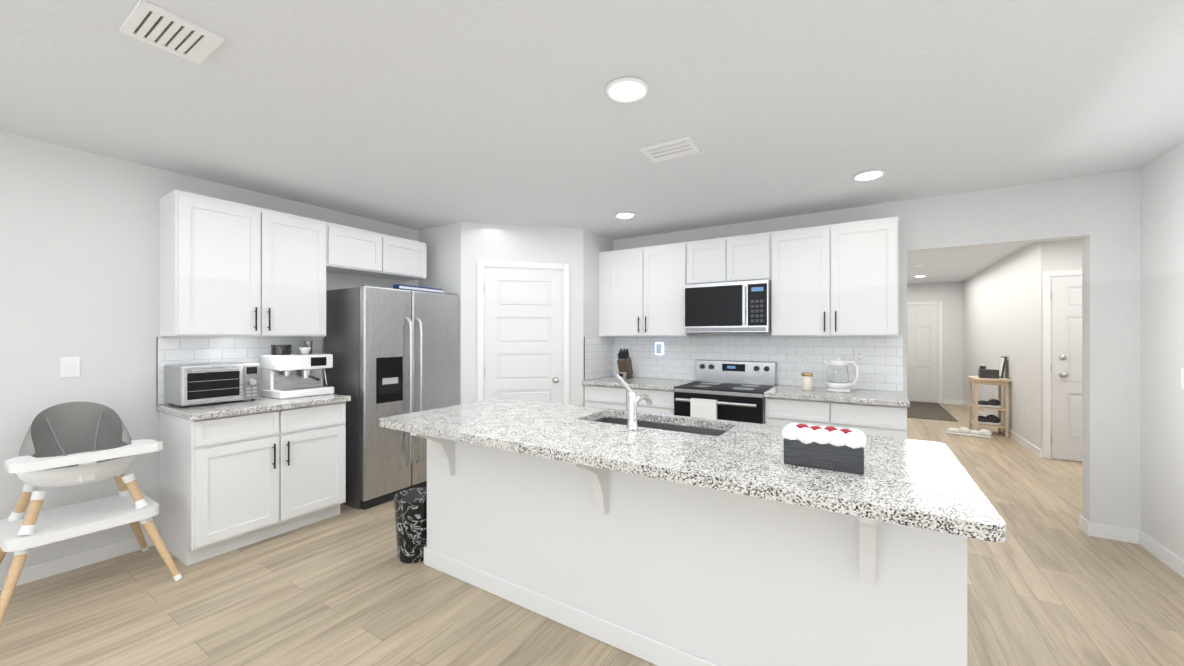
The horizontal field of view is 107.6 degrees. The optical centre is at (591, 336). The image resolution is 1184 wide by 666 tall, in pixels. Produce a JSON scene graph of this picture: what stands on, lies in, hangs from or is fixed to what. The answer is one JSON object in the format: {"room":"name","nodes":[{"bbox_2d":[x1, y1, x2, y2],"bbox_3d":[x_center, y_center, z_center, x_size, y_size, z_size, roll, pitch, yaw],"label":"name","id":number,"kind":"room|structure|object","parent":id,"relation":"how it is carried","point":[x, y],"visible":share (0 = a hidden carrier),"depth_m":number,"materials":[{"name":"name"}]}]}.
{"room":"kitchen","nodes":[
{"label":"kitchen","id":0,"kind":"room"},
{"bbox_2d":[0,131,417,572],"bbox_3d":[-3.056,0.130,2.674,0.120,2.480,7.660,0,0,32],"label":"wall","id":1,"kind":"structure","parent":0,"point":[79,253],"depth_m":2.59,"materials":[{"name":"white paint"}]},
{"bbox_2d":[60,357,79,377],"bbox_3d":[-3.062,0.180,2.542,0.008,0.118,0.075,0,0,32],"label":"switch plate","id":2,"kind":"object","parent":1,"relation":"attached to","point":[69,366],"visible":1,"depth_m":2.54,"materials":[{"name":"white plastic"}]},
{"bbox_2d":[0,533,153,590],"bbox_3d":[-3.917,1.324,1.174,0.013,0.090,3.965,0,0,32],"label":"baseboard","id":3,"kind":"structure","parent":1,"relation":"attached to","point":[44,569],"depth_m":2.56,"materials":[{"name":"white wood"}]},
{"bbox_2d":[157,336,308,404],"bbox_3d":[-2.623,0.224,3.242,0.010,0.450,0.920,0,0,32],"label":"tile backsplash","id":4,"kind":"structure","parent":1,"relation":"attached to","point":[191,349],"depth_m":3.10,"materials":[{"name":"white tile"}]},
{"bbox_2d":[159,190,330,335],"bbox_3d":[-2.483,-0.459,3.155,0.335,0.914,0.894,0,0,32],"label":"upper cabinet","id":5,"kind":"object","parent":1,"relation":"attached to","point":[228,268],"depth_m":2.96,"materials":[{"name":"white wood"}]},
{"bbox_2d":[331,223,390,277],"bbox_3d":[-2.104,-0.740,3.759,0.335,0.351,0.527,0,0,32],"label":"upper cabinet","id":6,"kind":"object","parent":1,"relation":"attached to","point":[354,251],"depth_m":3.69,"materials":[{"name":"white wood"}]},
{"bbox_2d":[385,236,426,280],"bbox_3d":[-1.891,-0.740,4.099,0.335,0.351,0.527,0,0,32],"label":"upper cabinet","id":7,"kind":"object","parent":1,"relation":"attached to","point":[408,257],"depth_m":4.08,"materials":[{"name":"white wood"}]},
{"bbox_2d":[418,222,612,405],"bbox_3d":[-0.788,0.130,4.760,1.505,2.480,1.475,0,0,32],"label":"wall","id":8,"kind":"structure","parent":0,"point":[456,251],"depth_m":4.35,"materials":[{"name":"white paint"}]},
{"bbox_2d":[477,260,569,403],"bbox_3d":[-0.673,0.313,4.311,0.651,2.114,0.651,0,0,32],"label":"pantry door","id":9,"kind":"structure","parent":8,"relation":"in","point":[523,331],"depth_m":4.31,"materials":[{"name":"white wood"}]},
{"bbox_2d":[0,403,1183,665],"bbox_3d":[1.687,1.420,3.818,6.940,0.100,14.640,0,0,32],"label":"floor","id":10,"kind":"structure","parent":0,"point":[1050,583],"depth_m":2.21,"materials":[{"name":"brown wood"}]},
{"bbox_2d":[0,402,181,625],"bbox_3d":[-2.762,0.873,2.341,0.658,1.006,0.658,0,0,32],"label":"chair","id":11,"kind":"object","parent":10,"relation":"on","point":[67,444],"visible":1,"depth_m":2.32,"materials":[{"name":"white plastic"}]},
{"bbox_2d":[156,394,350,565],"bbox_3d":[-2.350,0.910,3.067,0.653,0.920,0.927,0,0,32],"label":"base cabinet","id":12,"kind":"object","parent":10,"relation":"on","point":[233,475],"visible":0.98,"depth_m":2.80,"materials":[{"name":"white wood"}]},
{"bbox_2d":[164,362,259,407],"bbox_3d":[-2.550,0.317,2.973,0.386,0.262,0.485,0,0,32],"label":"toaster oven","id":13,"kind":"object","parent":12,"relation":"on","point":[186,385],"visible":1,"depth_m":2.83,"materials":[{"name":"grey plastic"}]},
{"bbox_2d":[260,345,333,398],"bbox_3d":[-2.233,0.255,3.326,0.432,0.387,0.390,0,0,32],"label":"coffee machine","id":14,"kind":"object","parent":12,"relation":"on","point":[285,373],"visible":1,"depth_m":3.24,"materials":[{"name":"white plastic"}]},
{"bbox_2d":[299,347,311,353],"bbox_3d":[-2.233,0.110,3.373,0.084,0.050,0.084,0,0,32],"label":"espresso cup","id":15,"kind":"object","parent":14,"relation":"on","point":[304,350],"visible":1,"depth_m":3.35,"materials":[{"name":"white ceramic"}]},
{"bbox_2d":[303,341,312,352],"bbox_3d":[-2.284,0.085,3.482,0.066,0.100,0.066,0,0,32],"label":"steel tumbler","id":16,"kind":"object","parent":14,"relation":"on","point":[307,343],"visible":0.52,"depth_m":3.46,"materials":[{"name":"silver metal"}]},
{"bbox_2d":[325,284,458,509],"bbox_3d":[-1.749,0.479,3.926,0.663,1.782,0.950,0,0,32],"label":"fridge","id":17,"kind":"object","parent":10,"relation":"on","point":[393,352],"visible":0.94,"depth_m":3.59,"materials":[{"name":"silver metal"}]},
{"bbox_2d":[393,284,442,293],"bbox_3d":[-1.572,-0.426,3.938,0.091,0.048,0.460,0,0,32],"label":"box","id":18,"kind":"object","parent":17,"relation":"on","point":[415,288],"visible":0.67,"depth_m":3.87,"materials":[{"name":"blue"}]},
{"bbox_2d":[393,487,426,563],"bbox_3d":[-1.102,1.179,2.711,0.258,0.380,0.258,0,0,32],"label":"trash can","id":19,"kind":"object","parent":10,"relation":"on","point":[410,507],"visible":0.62,"depth_m":2.61,"materials":[{"name":"black plastic"}]},
{"bbox_2d":[582,376,695,414],"bbox_3d":[0.489,0.910,4.442,0.993,0.920,0.653,0,0,32],"label":"base cabinet","id":20,"kind":"object","parent":10,"relation":"on","point":[611,392],"visible":0.29,"depth_m":4.24,"materials":[{"name":"white wood"}]},
{"bbox_2d":[618,372,626,379],"bbox_3d":[0.316,0.411,4.548,0.080,0.075,0.060,0,0,32],"label":"gadget","id":21,"kind":"object","parent":20,"relation":"on","point":[623,375],"visible":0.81,"depth_m":4.52,"materials":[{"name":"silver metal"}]},
{"bbox_2d":[617,349,632,378],"bbox_3d":[0.357,0.289,4.671,0.110,0.319,0.179,0,0,32],"label":"knife block","id":22,"kind":"object","parent":20,"relation":"on","point":[624,362],"visible":0.96,"depth_m":4.62,"materials":[{"name":"brown wood"}]},
{"bbox_2d":[400,430,966,665],"bbox_3d":[0.167,0.930,2.119,2.518,0.880,0.915,0,0,32],"label":"kitchen island","id":23,"kind":"object","parent":10,"relation":"on","point":[657,539],"depth_m":1.73,"materials":[{"name":"white"}]},
{"bbox_2d":[379,398,1005,541],"bbox_3d":[0.158,0.469,2.104,2.550,0.040,0.970,0,0,32],"label":"island countertop","id":24,"kind":"structure","parent":23,"relation":"on","point":[917,484],"depth_m":1.62,"materials":[{"name":"white stone"}]},
{"bbox_2d":[616,374,652,429],"bbox_3d":[0.222,0.314,2.180,0.102,0.268,0.262,0,0,32],"label":"faucet","id":25,"kind":"object","parent":24,"relation":"on","point":[634,399],"visible":1,"depth_m":2.08,"materials":[{"name":"silver metal"}]},
{"bbox_2d":[782,423,866,474],"bbox_3d":[0.807,0.381,1.514,0.260,0.134,0.137,0,0,32],"label":"flower box","id":26,"kind":"object","parent":24,"relation":"on","point":[830,448],"visible":1,"depth_m":1.47,"materials":[{"name":"black wood"}]},
{"bbox_2d":[674,360,776,423],"bbox_3d":[1.210,0.803,3.936,0.758,1.135,0.724,0,0,32],"label":"range","id":27,"kind":"object","parent":10,"relation":"on","point":[729,390],"visible":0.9,"depth_m":3.83,"materials":[{"name":"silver metal"}]},
{"bbox_2d":[764,385,909,438],"bbox_3d":[1.963,0.910,3.517,0.956,0.920,0.653,0,0,32],"label":"base cabinet","id":28,"kind":"object","parent":10,"relation":"on","point":[875,412],"visible":0.44,"depth_m":3.27,"materials":[{"name":"white wood"}]},
{"bbox_2d":[801,372,812,390],"bbox_3d":[1.798,0.376,3.619,0.088,0.146,0.088,0,0,32],"label":"candle jar","id":29,"kind":"object","parent":28,"relation":"on","point":[807,381],"visible":1,"depth_m":3.58,"materials":[{"name":"beige glass"}]},
{"bbox_2d":[823,357,858,392],"bbox_3d":[2.035,0.310,3.542,0.251,0.277,0.180,0,0,32],"label":"kettle","id":30,"kind":"object","parent":28,"relation":"on","point":[837,378],"visible":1,"depth_m":3.49,"materials":[{"name":"white plastic"}]},
{"bbox_2d":[907,401,957,421],"bbox_3d":[6.094,1.366,8.172,0.940,0.009,2.260,0,0,32],"label":"entry rug","id":31,"kind":"object","parent":10,"relation":"on","point":[927,410],"visible":0.64,"depth_m":7.76,"materials":[{"name":"grey fabric"}]},
{"bbox_2d":[946,427,992,438],"bbox_3d":[5.206,1.312,5.978,0.484,0.115,0.129,0,0,42],"label":"shoes","id":32,"kind":"object","parent":10,"relation":"on","point":[982,433],"visible":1,"depth_m":5.94,"materials":[{"name":"white"}]},
{"bbox_2d":[967,376,1010,436],"bbox_3d":[5.611,0.976,6.138,0.384,0.790,0.480,0,0,32],"label":"console table","id":33,"kind":"object","parent":10,"relation":"on","point":[976,381],"visible":0.83,"depth_m":6.05,"materials":[{"name":"brown wood"}]},
{"bbox_2d":[978,366,998,378],"bbox_3d":[5.607,0.500,6.149,0.205,0.159,0.355,0,0,32],"label":"box","id":34,"kind":"object","parent":33,"relation":"on","point":[983,372],"visible":1,"depth_m":6.02,"materials":[{"name":"grey wood"}]},
{"bbox_2d":[978,398,1000,425],"bbox_3d":[5.603,1.051,6.137,0.270,0.355,0.260,0,0,32],"label":"shoes","id":35,"kind":"object","parent":33,"relation":"on","point":[991,419],"visible":0.9,"depth_m":6.05,"materials":[{"name":"black fabric"}]},
{"bbox_2d":[999,356,1006,377],"bbox_3d":[5.772,0.430,6.096,0.060,0.300,0.200,0,0,32],"label":"picture frame","id":36,"kind":"object","parent":33,"relation":"on","point":[1002,365],"visible":0.82,"depth_m":6.05,"materials":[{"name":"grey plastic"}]},
{"bbox_2d":[0,0,1183,283],"bbox_3d":[1.687,-1.160,3.819,6.940,0.100,14.640,0,0,32],"label":"ceiling","id":37,"kind":"structure","parent":0,"point":[418,114],"depth_m":2.05,"materials":[{"name":"white paint"}]},
{"bbox_2d":[119,0,223,63],"bbox_3d":[-1.533,-1.104,1.583,0.260,0.012,0.220,0,0,32],"label":"ceiling vent","id":38,"kind":"object","parent":37,"relation":"in","point":[154,25],"visible":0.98,"depth_m":1.57,"materials":[{"name":"white metal"}]},
{"bbox_2d":[614,212,635,218],"bbox_3d":[0.302,-1.097,3.944,0.200,0.024,0.200,0,0,32],"label":"recessed light","id":39,"kind":"object","parent":37,"relation":"in","point":[624,215],"visible":1,"depth_m":3.90,"materials":[{"name":"white plastic"}]},
{"bbox_2d":[605,77,649,102],"bbox_3d":[0.158,-1.097,1.945,0.200,0.024,0.200,0,0,32],"label":"recessed light","id":40,"kind":"object","parent":37,"relation":"in","point":[627,90],"visible":1,"depth_m":1.92,"materials":[{"name":"white plastic"}]},
{"bbox_2d":[640,136,700,162],"bbox_3d":[0.465,-1.103,2.567,0.300,0.012,0.210,0,0,32],"label":"ceiling vent","id":41,"kind":"object","parent":37,"relation":"in","point":[676,148],"visible":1,"depth_m":2.55,"materials":[{"name":"white metal"}]},
{"bbox_2d":[852,169,885,180],"bbox_3d":[1.897,-1.097,2.967,0.200,0.024,0.200,0,0,32],"label":"recessed light","id":42,"kind":"object","parent":37,"relation":"in","point":[869,175],"visible":0.98,"depth_m":2.94,"materials":[{"name":"white plastic"}]},
{"bbox_2d":[613,169,1140,529],"bbox_3d":[1.887,0.130,4.024,6.820,2.480,0.120,0,0,32],"label":"wall","id":43,"kind":"structure","parent":0,"point":[1099,214],"depth_m":2.99,"materials":[{"name":"white paint"}]},
{"bbox_2d":[599,242,696,335],"bbox_3d":[0.574,-0.459,4.576,0.994,0.914,0.335,0,0,32],"label":"upper cabinet","id":44,"kind":"object","parent":43,"relation":"attached to","point":[641,290],"depth_m":4.41,"materials":[{"name":"white wood"}]},
{"bbox_2d":[687,238,718,283],"bbox_3d":[1.184,-0.705,4.194,0.443,0.421,0.335,0,0,32],"label":"upper cabinet","id":45,"kind":"object","parent":43,"relation":"attached to","point":[702,255],"depth_m":4.09,"materials":[{"name":"white wood"}]},
{"bbox_2d":[584,336,902,391],"bbox_3d":[1.229,0.285,4.004,2.717,0.571,0.613,0,0,32],"label":"tile backsplash","id":46,"kind":"structure","parent":43,"relation":"attached to","point":[881,368],"depth_m":4.12,"materials":[{"name":"white tile"}]},
{"bbox_2d":[656,343,662,354],"bbox_3d":[0.721,0.130,4.658,0.090,0.130,0.027,0,0,32],"label":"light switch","id":47,"kind":"object","parent":46,"relation":"attached to","point":[659,348],"visible":1,"depth_m":4.65,"materials":[{"name":"white plastic"}]},
{"bbox_2d":[798,352,806,364],"bbox_3d":[1.907,0.200,3.925,0.072,0.118,0.008,0,0,32],"label":"electrical outlet plate","id":48,"kind":"object","parent":46,"relation":"attached to","point":[802,358],"visible":1,"depth_m":3.92,"materials":[{"name":"white plastic"}]},
{"bbox_2d":[855,350,863,363],"bbox_3d":[2.280,0.170,3.691,0.072,0.118,0.008,0,0,32],"label":"electrical outlet plate","id":49,"kind":"object","parent":46,"relation":"attached to","point":[859,356],"visible":0.94,"depth_m":3.69,"materials":[{"name":"white plastic"}]},
{"bbox_2d":[719,232,770,281],"bbox_3d":[1.453,-0.705,4.025,0.443,0.421,0.335,0,0,32],"label":"upper cabinet","id":50,"kind":"object","parent":43,"relation":"attached to","point":[741,257],"depth_m":3.89,"materials":[{"name":"white wood"}]},
{"bbox_2d":[684,279,770,332],"bbox_3d":[1.291,-0.263,4.065,0.756,0.457,0.436,0,0,32],"label":"microwave","id":51,"kind":"object","parent":50,"relation":"attached to","point":[733,307],"visible":1,"depth_m":3.88,"materials":[{"name":"silver metal"}]},
{"bbox_2d":[771,216,898,335],"bbox_3d":[2.027,-0.459,3.665,0.910,0.914,0.335,0,0,32],"label":"upper cabinet","id":52,"kind":"object","parent":43,"relation":"attached to","point":[840,279],"depth_m":3.50,"materials":[{"name":"white wood"}]},
{"bbox_2d":[1079,515,1138,543],"bbox_3d":[4.063,1.325,2.659,1.443,0.090,0.146,0,0,32],"label":"baseboard","id":53,"kind":"structure","parent":43,"relation":"attached to","point":[1088,528],"depth_m":2.93,"materials":[{"name":"white wood"}]},
{"bbox_2d":[907,281,963,403],"bbox_3d":[6.900,0.132,9.119,1.400,2.480,0.120,0,0,32],"label":"wall","id":54,"kind":"structure","parent":0,"point":[950,295],"depth_m":8.80,"materials":[{"name":"white paint"}]},
{"bbox_2d":[907,301,942,403],"bbox_3d":[6.715,0.320,9.116,1.058,2.104,0.080,0,0,32],"label":"front door","id":55,"kind":"structure","parent":54,"relation":"in","point":[924,351],"depth_m":9.01,"materials":[{"name":"white wood"}]},
{"bbox_2d":[944,399,962,404],"bbox_3d":[6.859,1.327,9.066,1.387,0.090,0.013,0,0,32],"label":"baseboard","id":56,"kind":"structure","parent":54,"relation":"attached to","point":[957,402],"depth_m":8.77,"materials":[{"name":"white wood"}]},
{"bbox_2d":[964,240,1059,459],"bbox_3d":[6.354,0.131,6.817,0.120,2.480,4.600,0,0,32],"label":"wall","id":57,"kind":"structure","parent":0,"point":[1003,307],"depth_m":5.76,"materials":[{"name":"white paint"}]},
{"bbox_2d":[963,400,1042,457],"bbox_3d":[6.268,1.326,6.792,0.028,0.090,4.493,0,0,32],"label":"baseboard","id":58,"kind":"structure","parent":57,"relation":"attached to","point":[1032,448],"depth_m":5.46,"materials":[{"name":"white wood"}]},
{"bbox_2d":[1060,238,1081,461],"bbox_3d":[5.608,0.130,4.641,0.870,2.480,0.120,0,0,32],"label":"wall","id":59,"kind":"structure","parent":0,"point":[1070,249],"depth_m":4.77,"materials":[{"name":"white paint"}]},
{"bbox_2d":[1043,269,1081,460],"bbox_3d":[5.495,0.318,4.592,1.008,2.104,0.080,0,0,32],"label":"door","id":60,"kind":"structure","parent":59,"relation":"in","point":[1062,364],"depth_m":4.80,"materials":[{"name":"white wood"}]},
{"bbox_2d":[1140,142,1183,559],"bbox_3d":[1.673,0.129,-0.363,0.120,2.480,7.540,0,0,32],"label":"wall","id":61,"kind":"structure","parent":0,"point":[1162,338],"depth_m":2.65,"materials":[{"name":"white paint"}]},
{"bbox_2d":[1139,530,1183,577],"bbox_3d":[1.649,1.324,-0.278,0.013,0.090,7.420,0,0,32],"label":"baseboard","id":62,"kind":"structure","parent":61,"relation":"attached to","point":[1167,557],"depth_m":2.63,"materials":[{"name":"white wood"}]},
{"bbox_2d":[1181,368,1183,388],"bbox_3d":[3.366,0.240,2.458,0.008,0.118,0.072,0,0,32],"label":"switch plate","id":63,"kind":"object","parent":61,"relation":"attached to","point":[1182,378],"visible":1,"depth_m":2.47,"materials":[{"name":"white plastic"}]}
]}

